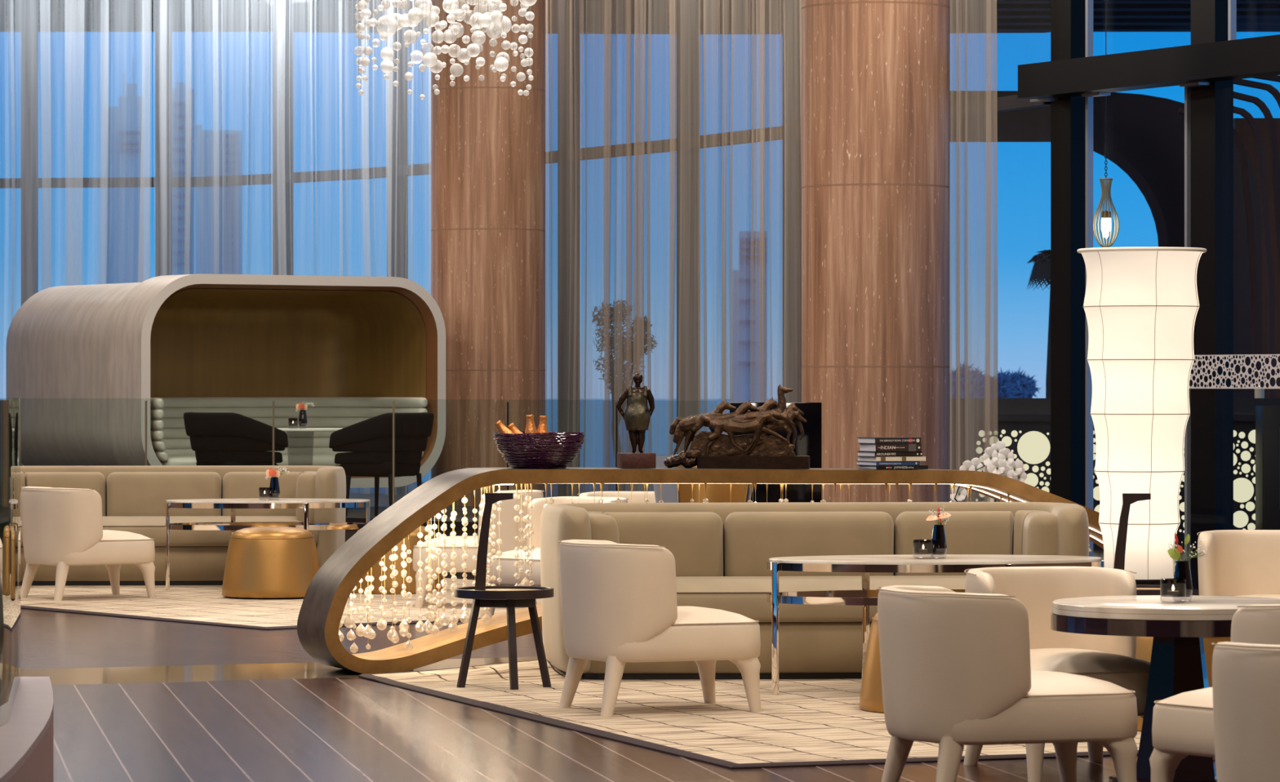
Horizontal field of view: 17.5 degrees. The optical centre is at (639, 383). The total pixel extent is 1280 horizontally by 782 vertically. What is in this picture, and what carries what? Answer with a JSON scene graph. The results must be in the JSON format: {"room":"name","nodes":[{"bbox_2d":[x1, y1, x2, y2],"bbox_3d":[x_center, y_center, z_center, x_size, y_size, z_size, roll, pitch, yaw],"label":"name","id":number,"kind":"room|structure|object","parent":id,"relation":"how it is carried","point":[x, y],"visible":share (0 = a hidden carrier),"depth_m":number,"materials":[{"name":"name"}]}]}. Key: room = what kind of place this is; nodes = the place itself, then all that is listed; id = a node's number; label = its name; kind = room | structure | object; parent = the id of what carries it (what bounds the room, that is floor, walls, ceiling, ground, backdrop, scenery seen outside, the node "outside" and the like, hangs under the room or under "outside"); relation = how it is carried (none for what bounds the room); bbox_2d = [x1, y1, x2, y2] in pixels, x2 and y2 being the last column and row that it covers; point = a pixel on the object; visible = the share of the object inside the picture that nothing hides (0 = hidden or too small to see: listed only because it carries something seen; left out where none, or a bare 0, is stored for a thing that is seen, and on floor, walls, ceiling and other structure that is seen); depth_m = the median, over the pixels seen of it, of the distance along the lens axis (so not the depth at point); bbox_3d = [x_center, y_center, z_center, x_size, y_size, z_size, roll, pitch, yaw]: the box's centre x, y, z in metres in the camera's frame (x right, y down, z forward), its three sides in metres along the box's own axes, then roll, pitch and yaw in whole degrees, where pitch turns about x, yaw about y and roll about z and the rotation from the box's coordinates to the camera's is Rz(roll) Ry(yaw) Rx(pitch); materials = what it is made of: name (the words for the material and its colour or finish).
{"room":"hotel lobby","nodes":[
{"label":"hotel lobby","id":0,"kind":"room"},
{"bbox_2d":[0,0,431,493],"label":"window","id":1,"kind":"structure","parent":0,"point":[397,170],"depth_m":43.22,"materials":[{"name":"grey metal"}]},
{"bbox_2d":[20,657,537,684],"bbox_3d":[-2.039,1.500,20.852,22.000,0.100,1.127,0,0,-21],"label":"trim","id":2,"kind":"structure","parent":0,"point":[315,669],"depth_m":20.85,"materials":[{"name":"metal"}]},
{"bbox_2d":[297,467,1174,674],"bbox_3d":[0.593,0.942,21.642,4.787,1.014,0.500,0,0,-21],"label":"partition","id":3,"kind":"object","parent":2,"relation":"on","point":[326,597],"visible":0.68,"depth_m":20.99,"materials":[{"name":"brown wood"}]},
{"bbox_2d":[493,431,584,468],"bbox_3d":[-0.516,0.342,21.218,0.468,0.188,0.465,0,0,34],"label":"bowl","id":4,"kind":"object","parent":3,"relation":"on","point":[552,450],"visible":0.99,"depth_m":21.05,"materials":[{"name":"purple glass"}]},
{"bbox_2d":[493,420,513,433],"bbox_3d":[-0.678,0.262,21.198,0.130,0.147,0.066,0,0,0],"label":"bottle","id":5,"kind":"object","parent":4,"relation":"in","point":[500,425],"visible":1,"depth_m":21.18,"materials":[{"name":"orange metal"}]},
{"bbox_2d":[524,414,537,433],"bbox_3d":[-0.554,0.241,21.198,0.069,0.161,0.066,0,0,0],"label":"bottle","id":6,"kind":"object","parent":4,"relation":"in","point":[531,428],"visible":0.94,"depth_m":21.18,"materials":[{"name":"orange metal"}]},
{"bbox_2d":[537,415,548,433],"bbox_3d":[-0.500,0.246,21.248,0.068,0.161,0.066,0,0,0],"label":"bottle","id":7,"kind":"object","parent":4,"relation":"in","point":[542,428],"visible":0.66,"depth_m":21.23,"materials":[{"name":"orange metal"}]},
{"bbox_2d":[615,373,655,468],"bbox_3d":[-0.024,0.192,21.379,0.197,0.489,0.142,0,0,-12],"label":"statuette","id":8,"kind":"object","parent":3,"relation":"on","point":[637,415],"visible":1,"depth_m":21.34,"materials":[{"name":"brown metal"}]},
{"bbox_2d":[663,383,809,468],"bbox_3d":[0.503,0.223,21.625,0.758,0.442,0.197,0,0,0],"label":"horse sculpture","id":9,"kind":"object","parent":3,"relation":"on","point":[713,449],"visible":1,"depth_m":21.59,"materials":[{"name":"brown metal"}]},
{"bbox_2d":[858,465,928,469],"bbox_3d":[1.330,0.441,21.841,0.297,0.020,0.236,0,0,-21],"label":"book","id":10,"kind":"object","parent":3,"relation":"on","point":[862,467],"visible":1,"depth_m":21.74,"materials":[{"name":"black paper"}]},
{"bbox_2d":[856,460,919,466],"bbox_3d":[1.302,0.419,21.838,0.255,0.023,0.236,0,0,-24],"label":"book","id":11,"kind":"object","parent":10,"relation":"on","point":[859,462],"visible":1,"depth_m":21.74,"materials":[{"name":"blue paper"}]},
{"bbox_2d":[857,456,925,461],"bbox_3d":[1.321,0.396,21.841,0.288,0.024,0.236,0,0,-22],"label":"book","id":12,"kind":"object","parent":11,"relation":"on","point":[860,458],"visible":0.95,"depth_m":21.74,"materials":[{"name":"beige paper"}]},
{"bbox_2d":[857,451,922,457],"bbox_3d":[1.311,0.371,21.828,0.276,0.026,0.216,0,0,-23],"label":"book","id":13,"kind":"object","parent":12,"relation":"on","point":[886,454],"visible":1,"depth_m":21.74,"materials":[{"name":"black paper"}]},
{"bbox_2d":[858,443,921,452],"bbox_3d":[1.314,0.337,21.824,0.261,0.042,0.216,0,0,-21],"label":"book","id":14,"kind":"object","parent":13,"relation":"on","point":[863,446],"visible":1,"depth_m":21.74,"materials":[{"name":"grey paper"}]},
{"bbox_2d":[857,436,920,444],"bbox_3d":[1.308,0.300,21.827,0.267,0.031,0.216,0,0,-23],"label":"book","id":15,"kind":"object","parent":14,"relation":"on","point":[891,440],"visible":1,"depth_m":21.74,"materials":[{"name":"black paper"}]},
{"bbox_2d":[20,549,1199,781],"bbox_3d":[-2.170,1.500,21.000,20.740,0.100,50.000,0,0,0],"label":"floor","id":16,"kind":"structure","parent":0,"point":[333,729],"depth_m":17.28,"materials":[{"name":"brown wood"}]},
{"bbox_2d":[0,676,53,781],"bbox_3d":[-2.989,1.275,12.200,2.422,0.350,6.800,0,0,0],"label":"curb","id":17,"kind":"object","parent":16,"relation":"on","point":[27,739],"visible":1,"depth_m":13.31,"materials":[{"name":"stone"}]},
{"bbox_2d":[0,397,20,726],"bbox_3d":[-2.165,0.577,13.136,0.255,1.046,4.563,0,0,-2],"label":"glass screen","id":18,"kind":"object","parent":17,"relation":"on","point":[10,408],"visible":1,"depth_m":13.76,"materials":[{"name":"brown"}]},
{"bbox_2d":[20,577,541,630],"bbox_3d":[-2.721,1.442,28.736,4.460,0.015,7.564,0,0,-37],"label":"rug","id":19,"kind":"object","parent":16,"relation":"on","point":[206,605],"visible":0.29,"depth_m":26.69,"materials":[{"name":"beige carpet"}]},
{"bbox_2d":[20,486,155,600],"bbox_3d":[-3.720,1.066,27.839,0.828,0.748,0.646,0,0,-35],"label":"armchair","id":20,"kind":"object","parent":19,"relation":"on","point":[62,528],"visible":1,"depth_m":27.53,"materials":[{"name":"beige leather"}]},
{"bbox_2d":[20,465,346,585],"bbox_3d":[-3.444,1.021,29.928,2.644,0.838,0.956,0,0,-3],"label":"sofa","id":21,"kind":"object","parent":19,"relation":"on","point":[134,498],"visible":0.57,"depth_m":29.95,"materials":[{"name":"beige fabric"}]},
{"bbox_2d":[24,471,106,515],"bbox_3d":[-4.177,0.833,30.154,0.599,0.373,0.170,0,0,-3],"label":"cushion","id":22,"kind":"object","parent":21,"relation":"on","point":[96,481],"depth_m":30.08,"materials":[{"name":"beige fabric"}]},
{"bbox_2d":[106,471,221,515],"bbox_3d":[-3.458,0.833,30.193,0.830,0.373,0.169,0,0,-3],"label":"cushion","id":23,"kind":"object","parent":21,"relation":"on","point":[128,493],"depth_m":30.11,"materials":[{"name":"beige fabric"}]},
{"bbox_2d":[222,471,302,516],"bbox_3d":[-2.738,0.833,30.230,0.599,0.373,0.170,0,0,-3],"label":"cushion","id":24,"kind":"object","parent":21,"relation":"on","point":[235,485],"depth_m":30.15,"materials":[{"name":"beige fabric"}]},
{"bbox_2d":[296,471,316,521],"bbox_3d":[-2.360,0.830,29.859,0.170,0.378,0.485,0,0,4],"label":"cushion","id":25,"kind":"object","parent":21,"relation":"on","point":[306,483],"depth_m":29.63,"materials":[{"name":"beige fabric"}]},
{"bbox_2d":[164,498,372,590],"bbox_3d":[-2.593,1.127,29.000,1.441,0.626,0.728,0,0,-5],"label":"table","id":26,"kind":"object","parent":19,"relation":"on","point":[233,504],"visible":0.84,"depth_m":28.77,"materials":[{"name":"silver metal"}]},
{"bbox_2d":[258,487,270,500],"bbox_3d":[-2.613,0.769,28.930,0.080,0.087,0.080,0,0,0],"label":"candle holder","id":27,"kind":"object","parent":26,"relation":"on","point":[263,491],"visible":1,"depth_m":28.90,"materials":[{"name":"clear glass"}]},
{"bbox_2d":[265,466,289,497],"bbox_3d":[-2.528,0.698,28.970,0.172,0.230,0.080,0,0,0],"label":"flower vase","id":28,"kind":"object","parent":26,"relation":"on","point":[274,483],"visible":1,"depth_m":28.95,"materials":[{"name":"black glass"}]},
{"bbox_2d":[222,526,319,598],"bbox_3d":[-2.469,1.197,27.900,0.674,0.466,0.674,0,0,0],"label":"pouf","id":29,"kind":"object","parent":19,"relation":"on","point":[262,562],"visible":0.94,"depth_m":27.63,"materials":[{"name":"gold metal"}]},
{"bbox_2d":[351,525,443,594],"bbox_3d":[-1.680,1.207,28.600,0.674,0.466,0.674,0,0,0],"label":"pouf","id":30,"kind":"object","parent":19,"relation":"on","point":[375,571],"visible":0.16,"depth_m":28.30,"materials":[{"name":"gold metal"}]},
{"bbox_2d":[413,489,544,608],"bbox_3d":[-1.035,1.066,26.799,0.828,0.748,0.646,0,0,2],"label":"armchair","id":31,"kind":"object","parent":19,"relation":"on","point":[508,529],"visible":0.33,"depth_m":26.51,"materials":[{"name":"beige leather"}]},
{"bbox_2d":[577,491,655,502],"bbox_3d":[-0.102,1.076,26.619,0.646,0.748,0.828,0,0,10],"label":"armchair","id":32,"kind":"object","parent":19,"relation":"on","point":[637,496],"visible":0.11,"depth_m":26.94,"materials":[{"name":"beige leather"}]},
{"bbox_2d":[653,454,752,502],"bbox_3d":[0.360,0.952,26.218,0.602,0.995,0.520,0,0,-30],"label":"chair","id":33,"kind":"object","parent":19,"relation":"on","point":[715,492],"visible":0.19,"depth_m":26.30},
{"bbox_2d":[729,402,822,502],"bbox_3d":[0.887,0.788,27.220,0.602,1.324,0.300,0,0,0],"label":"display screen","id":34,"kind":"object","parent":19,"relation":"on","point":[811,445],"visible":0.33,"depth_m":27.17,"materials":[{"name":"black"}]},
{"bbox_2d":[345,492,479,576],"bbox_3d":[-4.418,1.275,37.395,7.925,0.350,19.938,0,0,-25],"label":"platform","id":35,"kind":"object","parent":16,"relation":"on","point":[384,500],"visible":0.08,"depth_m":35.43,"materials":[{"name":"grey"}]},
{"bbox_2d":[6,273,445,488],"bbox_3d":[-3.795,0.090,37.108,2.960,2.040,3.110,0,0,-33],"label":"pod","id":36,"kind":"object","parent":35,"relation":"on","point":[84,362],"visible":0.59,"depth_m":36.81,"materials":[{"name":"grey wood"}]},
{"bbox_2d":[183,412,288,465],"bbox_3d":[-3.373,0.670,34.339,0.728,0.861,0.668,0,0,-42],"label":"tub chair","id":37,"kind":"object","parent":35,"relation":"on","point":[216,438],"visible":0.82,"depth_m":34.08,"materials":[{"name":"black fabric"}]},
{"bbox_2d":[276,427,343,456],"bbox_3d":[-2.792,0.740,34.900,0.800,0.720,0.800,0,0,0],"label":"table","id":38,"kind":"object","parent":35,"relation":"on","point":[281,428],"visible":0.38,"depth_m":34.54,"materials":[{"name":"white stone"}]},
{"bbox_2d":[295,401,314,426],"bbox_3d":[-2.800,0.265,34.750,0.160,0.228,0.078,0,0,0],"label":"flower vase","id":39,"kind":"object","parent":38,"relation":"on","point":[302,422],"visible":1,"depth_m":34.73,"materials":[{"name":"black glass"}]},
{"bbox_2d":[20,398,617,530],"bbox_3d":[-3.077,0.611,32.169,9.978,0.978,1.419,0,0,36],"label":"glass balustrade","id":40,"kind":"object","parent":35,"relation":"on","point":[459,526],"visible":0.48,"depth_m":31.77,"materials":[{"name":"brown"}]},
{"bbox_2d":[328,412,434,517],"bbox_3d":[-2.081,0.670,33.992,0.728,0.861,0.668,0,0,28],"label":"tub chair","id":41,"kind":"object","parent":35,"relation":"on","point":[366,446],"visible":0.94,"depth_m":33.75,"materials":[{"name":"black fabric"}]},
{"bbox_2d":[431,0,545,506],"bbox_3d":[-1.372,-1.550,37.600,1.035,6.000,1.035,0,0,-39],"label":"column","id":42,"kind":"structure","parent":16,"relation":"on","point":[488,139],"depth_m":37.14,"materials":[{"name":"wood"}]},
{"bbox_2d":[487,496,628,615],"bbox_3d":[-0.478,1.066,25.015,0.646,0.748,0.828,0,0,40],"label":"armchair","id":43,"kind":"object","parent":16,"relation":"on","point":[507,560],"visible":0.2,"depth_m":24.82,"materials":[{"name":"beige leather"}]},
{"bbox_2d":[592,300,657,491],"bbox_3d":[-0.172,0.308,41.450,0.712,2.331,0.640,0,0,-43],"label":"tree","id":44,"kind":"object","parent":16,"relation":"on","point":[611,310],"visible":0.41,"depth_m":41.42,"materials":[{"name":"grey plant"}]},
{"bbox_2d":[358,659,1141,768],"bbox_3d":[2.034,1.405,18.975,5.464,0.087,5.196,0,0,-20],"label":"rug","id":45,"kind":"object","parent":16,"relation":"on","point":[810,722],"visible":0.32,"depth_m":17.97,"materials":[{"name":"beige carpet"}]},
{"bbox_2d":[453,493,553,689],"bbox_3d":[-0.645,0.983,19.700,0.472,0.921,0.472,0,0,0],"label":"chair","id":46,"kind":"object","parent":45,"relation":"on","point":[510,597],"visible":1,"depth_m":19.63,"materials":[{"name":"black wood"}]},
{"bbox_2d":[453,586,553,599],"bbox_3d":[-0.645,0.994,19.700,0.472,0.043,0.472,0,0,0],"label":"tray","id":47,"kind":"object","parent":46,"relation":"on","point":[475,593],"depth_m":19.53,"materials":[{"name":"black wood"}]},
{"bbox_2d":[557,539,761,716],"bbox_3d":[0.067,1.066,18.293,0.828,0.748,0.646,0,0,-22],"label":"armchair","id":48,"kind":"object","parent":45,"relation":"on","point":[619,605],"visible":1,"depth_m":18.00,"materials":[{"name":"beige leather"}]},
{"bbox_2d":[539,502,1088,679],"bbox_3d":[0.872,1.021,20.598,2.723,0.838,0.956,0,0,-5],"label":"sofa","id":49,"kind":"object","parent":45,"relation":"on","point":[721,552],"visible":0.57,"depth_m":20.71,"materials":[{"name":"beige fabric"}]},
{"bbox_2d":[587,512,619,543],"bbox_3d":[-0.224,0.830,20.376,0.175,0.378,0.485,0,0,-12],"label":"cushion","id":50,"kind":"object","parent":49,"relation":"on","point":[600,526],"depth_m":20.15,"materials":[{"name":"beige fabric"}]},
{"bbox_2d":[603,511,723,576],"bbox_3d":[0.110,0.833,20.797,0.617,0.373,0.170,0,0,-5],"label":"cushion","id":51,"kind":"object","parent":49,"relation":"on","point":[695,540],"depth_m":20.73,"materials":[{"name":"beige fabric"}]},
{"bbox_2d":[724,511,893,576],"bbox_3d":[0.849,0.833,20.862,0.855,0.373,0.169,0,0,-5],"label":"cushion","id":52,"kind":"object","parent":49,"relation":"on","point":[751,539],"depth_m":20.78,"materials":[{"name":"beige fabric"}]},
{"bbox_2d":[894,511,1014,575],"bbox_3d":[1.589,0.833,20.926,0.617,0.373,0.170,0,0,-5],"label":"cushion","id":53,"kind":"object","parent":49,"relation":"on","point":[966,532],"depth_m":20.85,"materials":[{"name":"beige fabric"}]},
{"bbox_2d":[1013,510,1046,555],"bbox_3d":[1.972,0.830,20.915,0.206,0.378,0.206,0,0,-5],"label":"cushion","id":54,"kind":"object","parent":49,"relation":"on","point":[1019,516],"depth_m":20.85,"materials":[{"name":"beige fabric"}]},
{"bbox_2d":[1022,511,1057,555],"bbox_3d":[1.990,0.830,20.570,0.175,0.378,0.485,0,0,2],"label":"cushion","id":55,"kind":"object","parent":49,"relation":"on","point":[1039,529],"depth_m":20.34,"materials":[{"name":"beige fabric"}]},
{"bbox_2d":[859,613,884,713],"bbox_3d":[1.303,1.207,18.300,0.674,0.466,0.674,0,0,0],"label":"pouf","id":56,"kind":"object","parent":45,"relation":"on","point":[871,691],"visible":0.16,"depth_m":18.17,"materials":[{"name":"gold metal"}]},
{"bbox_2d":[766,554,1104,695],"bbox_3d":[1.376,1.127,19.350,1.584,0.626,0.800,0,0,-5],"label":"table","id":57,"kind":"object","parent":45,"relation":"on","point":[865,597],"visible":0.64,"depth_m":19.15,"materials":[{"name":"white stone"}]},
{"bbox_2d":[913,539,933,559],"bbox_3d":[1.313,0.769,19.270,0.094,0.087,0.094,0,0,0],"label":"candle holder","id":58,"kind":"object","parent":57,"relation":"on","point":[920,546],"visible":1,"depth_m":19.23,"materials":[{"name":"clear glass"}]},
{"bbox_2d":[925,505,951,558],"bbox_3d":[1.387,0.690,19.310,0.119,0.245,0.078,0,0,0],"label":"flower vase","id":59,"kind":"object","parent":57,"relation":"on","point":[938,535],"visible":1,"depth_m":19.29,"materials":[{"name":"black glass"}]},
{"bbox_2d":[1076,246,1206,585],"bbox_3d":[2.578,0.380,21.350,0.662,2.140,0.662,0,0,8],"label":"lamp","id":60,"kind":"object","parent":45,"relation":"on","point":[1141,306],"visible":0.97,"depth_m":21.15,"materials":[{"name":"white"}]},
{"bbox_2d":[1113,493,1192,595],"bbox_3d":[2.420,0.993,20.000,0.472,0.921,0.472,0,0,0],"label":"chair","id":61,"kind":"object","parent":45,"relation":"on","point":[1128,499],"visible":0.3,"depth_m":20.04,"materials":[{"name":"brown wood"}]},
{"bbox_2d":[1135,636,1231,731],"bbox_3d":[2.256,1.207,17.400,0.674,0.466,0.674,0,0,0],"label":"pouf","id":62,"kind":"object","parent":45,"relation":"on","point":[1144,644],"visible":0.02,"depth_m":17.15,"materials":[{"name":"gold metal"}]},
{"bbox_2d":[1196,529,1279,599],"bbox_3d":[2.944,1.076,19.519,0.646,0.748,0.828,0,0,7],"label":"armchair","id":63,"kind":"object","parent":45,"relation":"on","point":[1236,562],"visible":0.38,"depth_m":19.84,"materials":[{"name":"beige leather"}]},
{"bbox_2d":[801,0,950,502],"bbox_3d":[1.661,-1.550,29.300,1.045,6.000,1.045,0,0,0],"label":"column","id":64,"kind":"structure","parent":16,"relation":"on","point":[876,73],"depth_m":28.85,"materials":[{"name":"wood"}]},
{"bbox_2d":[950,440,1026,502],"bbox_3d":[1.995,0.888,23.423,0.399,1.124,0.320,0,0,35],"label":"orchid","id":65,"kind":"object","parent":16,"relation":"on","point":[1006,465],"visible":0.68,"depth_m":23.37,"materials":[{"name":"white plant"}]},
{"bbox_2d":[876,585,1137,781],"bbox_3d":[1.243,1.076,14.294,0.828,0.748,0.646,0,0,-18],"label":"armchair","id":66,"kind":"object","parent":16,"relation":"on","point":[956,673],"visible":1,"depth_m":14.00,"materials":[{"name":"beige leather"}]},
{"bbox_2d":[963,566,1150,781],"bbox_3d":[1.587,1.076,15.539,0.646,0.748,0.828,0,0,-15],"label":"armchair","id":67,"kind":"object","parent":16,"relation":"on","point":[1111,659],"visible":0.43,"depth_m":15.76,"materials":[{"name":"beige leather"}]},
{"bbox_2d":[950,75,1279,398],"bbox_3d":[4.586,-0.796,40.634,3.828,4.494,5.388,0,0,0],"label":"arch","id":68,"kind":"object","parent":16,"relation":"on","point":[1145,135],"visible":0.47,"depth_m":39.77,"materials":[{"name":"black metal"}]},
{"bbox_2d":[974,413,1255,549],"bbox_3d":[4.184,0.860,36.600,2.523,1.180,0.750,0,0,0],"label":"screen","id":69,"kind":"object","parent":16,"relation":"on","point":[1027,436],"visible":0.16,"depth_m":36.30,"materials":[{"name":"black metal"}]},
{"bbox_2d":[1050,595,1279,781],"bbox_3d":[1.955,1.122,15.100,0.924,0.656,0.924,0,0,0],"label":"round table","id":70,"kind":"object","parent":16,"relation":"on","point":[1178,665],"visible":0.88,"depth_m":14.98,"materials":[{"name":"white stone"}]},
{"bbox_2d":[1160,578,1186,603],"bbox_3d":[1.927,0.750,15.020,0.092,0.085,0.092,0,0,0],"label":"candle holder","id":71,"kind":"object","parent":70,"relation":"on","point":[1169,588],"visible":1,"depth_m":14.98,"materials":[{"name":"clear glass"}]},
{"bbox_2d":[1167,533,1207,601],"bbox_3d":[1.990,0.668,15.116,0.148,0.250,0.082,0,0,0],"label":"flower vase","id":72,"kind":"object","parent":70,"relation":"on","point":[1182,568],"visible":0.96,"depth_m":15.10,"materials":[{"name":"black glass"}]},
{"bbox_2d":[1149,604,1279,781],"bbox_3d":[2.133,1.076,13.604,0.646,0.748,0.828,0,0,-35],"label":"armchair","id":73,"kind":"object","parent":16,"relation":"on","point":[1183,724],"visible":0.49,"depth_m":13.57,"materials":[{"name":"beige leather"}]},
{"bbox_2d":[1189,354,1279,388],"bbox_3d":[4.230,-0.300,28.528,0.018,3.500,1.585,0,0,-29],"label":"decorative panel","id":74,"kind":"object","parent":16,"relation":"on","point":[1268,371],"depth_m":28.71,"materials":[{"name":"grey plastic"}]},
{"bbox_2d":[1211,641,1279,781],"bbox_3d":[1.913,1.076,11.481,0.646,0.748,0.828,0,0,11],"label":"armchair","id":75,"kind":"object","parent":16,"relation":"on","point":[1246,677],"visible":1,"depth_m":11.18,"materials":[{"name":"beige leather"}]},
{"bbox_2d":[1255,405,1279,529],"bbox_3d":[5.491,0.830,35.386,0.440,1.280,0.427,0,0,0],"label":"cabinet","id":76,"kind":"object","parent":16,"relation":"on","point":[1267,417],"visible":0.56,"depth_m":35.18,"materials":[{"name":"black"}]},
{"bbox_2d":[545,0,801,496],"bbox_3d":[0.271,-1.550,36.950,0.276,6.000,7.274,0,0,-28],"label":"window","id":77,"kind":"structure","parent":0,"point":[689,8],"depth_m":36.72,"materials":[{"name":"grey metal"}]},
{"bbox_2d":[950,94,1050,119],"bbox_3d":[2.495,-1.550,32.306,0.163,6.000,3.018,0,0,-23],"label":"window","id":78,"kind":"structure","parent":0,"point":[1010,103],"depth_m":31.59,"materials":[{"name":"grey"}]},
{"bbox_2d":[950,398,1279,502],"bbox_3d":[4.501,0.800,37.300,4.650,1.330,0.200,0,0,0],"label":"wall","id":79,"kind":"structure","parent":0,"point":[1003,406],"depth_m":37.20,"materials":[{"name":"black"}]},
{"bbox_2d":[1017,0,1279,589],"bbox_3d":[5.173,-1.550,26.941,0.440,6.000,9.086,0,0,-29],"label":"window","id":80,"kind":"structure","parent":0,"point":[1209,108],"depth_m":29.36,"materials":[{"name":"black metal"}]},
{"bbox_3d":[-2.039,-4.625,20.450,20.078,0.150,48.900,0,0,0],"label":"ceiling","id":81,"kind":"structure","parent":0,"visible":0},
{"bbox_2d":[354,0,537,99],"bbox_3d":[-1.175,-3.119,25.000,1.150,2.831,1.150,0,0,0],"label":"chandelier","id":82,"kind":"object","parent":81,"relation":"hanging from","point":[487,12],"visible":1,"depth_m":24.94,"materials":[{"name":"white glass"}]},
{"bbox_2d":[546,0,643,497],"bbox_3d":[-0.862,-1.715,38.178,0.140,5.630,3.496,0,0,-30],"label":"sheer curtain","id":83,"kind":"object","parent":81,"relation":"hanging from","point":[610,33],"visible":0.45,"depth_m":37.30,"materials":[{"name":"grey fabric"}]},
{"bbox_2d":[637,0,658,454],"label":"sheer curtain","id":84,"kind":"object","parent":81,"relation":"hanging from","point":[644,2],"depth_m":36.46,"materials":[{"name":"grey fabric"}]},
{"bbox_2d":[663,0,691,454],"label":"sheer curtain","id":85,"kind":"object","parent":81,"relation":"hanging from","point":[682,198],"depth_m":36.02,"materials":[{"name":"grey fabric"}]},
{"bbox_2d":[693,0,742,414],"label":"sheer curtain","id":86,"kind":"object","parent":81,"relation":"hanging from","point":[726,2],"depth_m":35.34,"materials":[{"name":"grey fabric"}]},
{"bbox_2d":[742,0,801,402],"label":"sheer curtain","id":87,"kind":"object","parent":81,"relation":"hanging from","point":[786,39],"depth_m":34.43,"materials":[{"name":"grey fabric"}]},
{"bbox_2d":[950,0,997,502],"bbox_3d":[2.114,-1.540,32.136,0.134,5.980,2.667,0,0,-22],"label":"sheer curtain","id":88,"kind":"object","parent":81,"relation":"hanging from","point":[991,363],"visible":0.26,"depth_m":31.18,"materials":[{"name":"grey fabric"}]},
{"label":"outside","id":89,"kind":"structure","parent":0,"visible":0},
{"bbox_2d":[0,399,777,481],"bbox_3d":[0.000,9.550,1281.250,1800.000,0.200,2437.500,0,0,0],"label":"sea","id":90,"kind":"structure","parent":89,"point":[662,403],"depth_m":906.89,"materials":[{"name":"blue liquid"}]},
{"bbox_2d":[105,56,143,284],"bbox_3d":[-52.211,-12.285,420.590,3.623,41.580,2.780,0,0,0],"label":"skyscraper","id":91,"kind":"structure","parent":90,"relation":"on","point":[124,122],"depth_m":420.20,"materials":[{"name":"teal glass"}]},
{"bbox_2d":[172,74,194,275],"bbox_3d":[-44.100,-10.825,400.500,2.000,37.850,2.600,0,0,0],"label":"skyscraper","id":92,"kind":"structure","parent":90,"relation":"on","point":[183,98],"depth_m":400.18,"materials":[{"name":"teal"}]},
{"bbox_2d":[195,124,242,274],"bbox_3d":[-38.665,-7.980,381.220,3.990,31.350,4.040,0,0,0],"label":"skyscraper","id":93,"kind":"structure","parent":90,"relation":"on","point":[218,209],"depth_m":380.36,"materials":[{"name":"teal"}]},
{"bbox_2d":[602,400,643,467],"bbox_3d":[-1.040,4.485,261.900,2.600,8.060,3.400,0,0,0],"label":"skyscraper","id":94,"kind":"structure","parent":90,"relation":"on","point":[603,402],"depth_m":260.40,"materials":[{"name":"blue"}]},
{"bbox_2d":[732,231,766,402],"bbox_3d":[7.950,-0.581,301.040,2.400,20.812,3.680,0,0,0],"label":"skyscraper","id":95,"kind":"structure","parent":90,"relation":"on","point":[752,335],"depth_m":300.30,"materials":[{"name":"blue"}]},
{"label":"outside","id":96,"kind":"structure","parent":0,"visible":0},
{"bbox_2d":[950,360,1040,398],"bbox_3d":[11.101,0.163,120.967,5.468,1.667,3.387,0,0,0],"label":"hedge","id":97,"kind":"object","parent":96,"point":[1015,385],"visible":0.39,"depth_m":119.83,"materials":[{"name":"green plant"}]},
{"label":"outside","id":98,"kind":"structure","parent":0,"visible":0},
{"bbox_2d":[349,481,653,497],"bbox_3d":[0.000,1.520,38.500,60.000,0.100,47.000,0,0,0],"label":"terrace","id":99,"kind":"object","parent":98,"point":[413,486],"depth_m":57.99,"materials":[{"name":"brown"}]},
{"bbox_2d":[1026,249,1050,398],"bbox_3d":[5.226,-0.099,52.000,0.811,3.141,0.811,0,0,0],"label":"palm tree","id":100,"kind":"object","parent":99,"relation":"on","point":[1041,270],"visible":0.3,"depth_m":51.91,"materials":[{"name":"grey plant"}]},
{"bbox_2d":[1233,117,1279,398],"bbox_3d":[7.369,-0.715,45.980,1.600,4.430,0.240,0,0,0],"label":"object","id":101,"kind":"structure","parent":99,"relation":"on","point":[1242,126],"depth_m":45.90,"materials":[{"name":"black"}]},
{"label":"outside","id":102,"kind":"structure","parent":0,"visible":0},
{"bbox_2d":[0,0,1279,34],"bbox_3d":[0.471,-4.265,36.075,27.058,0.370,28.149,0,0,0],"label":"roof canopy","id":103,"kind":"object","parent":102,"point":[54,15],"visible":0.6,"depth_m":46.32,"materials":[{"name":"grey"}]},
{"bbox_2d":[1093,0,1119,247],"bbox_3d":[3.756,-2.623,33.500,0.217,3.054,0.214,0,0,0],"label":"pendant lantern","id":104,"kind":"object","parent":103,"relation":"hanging from","point":[1105,215],"visible":0.98,"depth_m":33.47,"materials":[{"name":"beige"}]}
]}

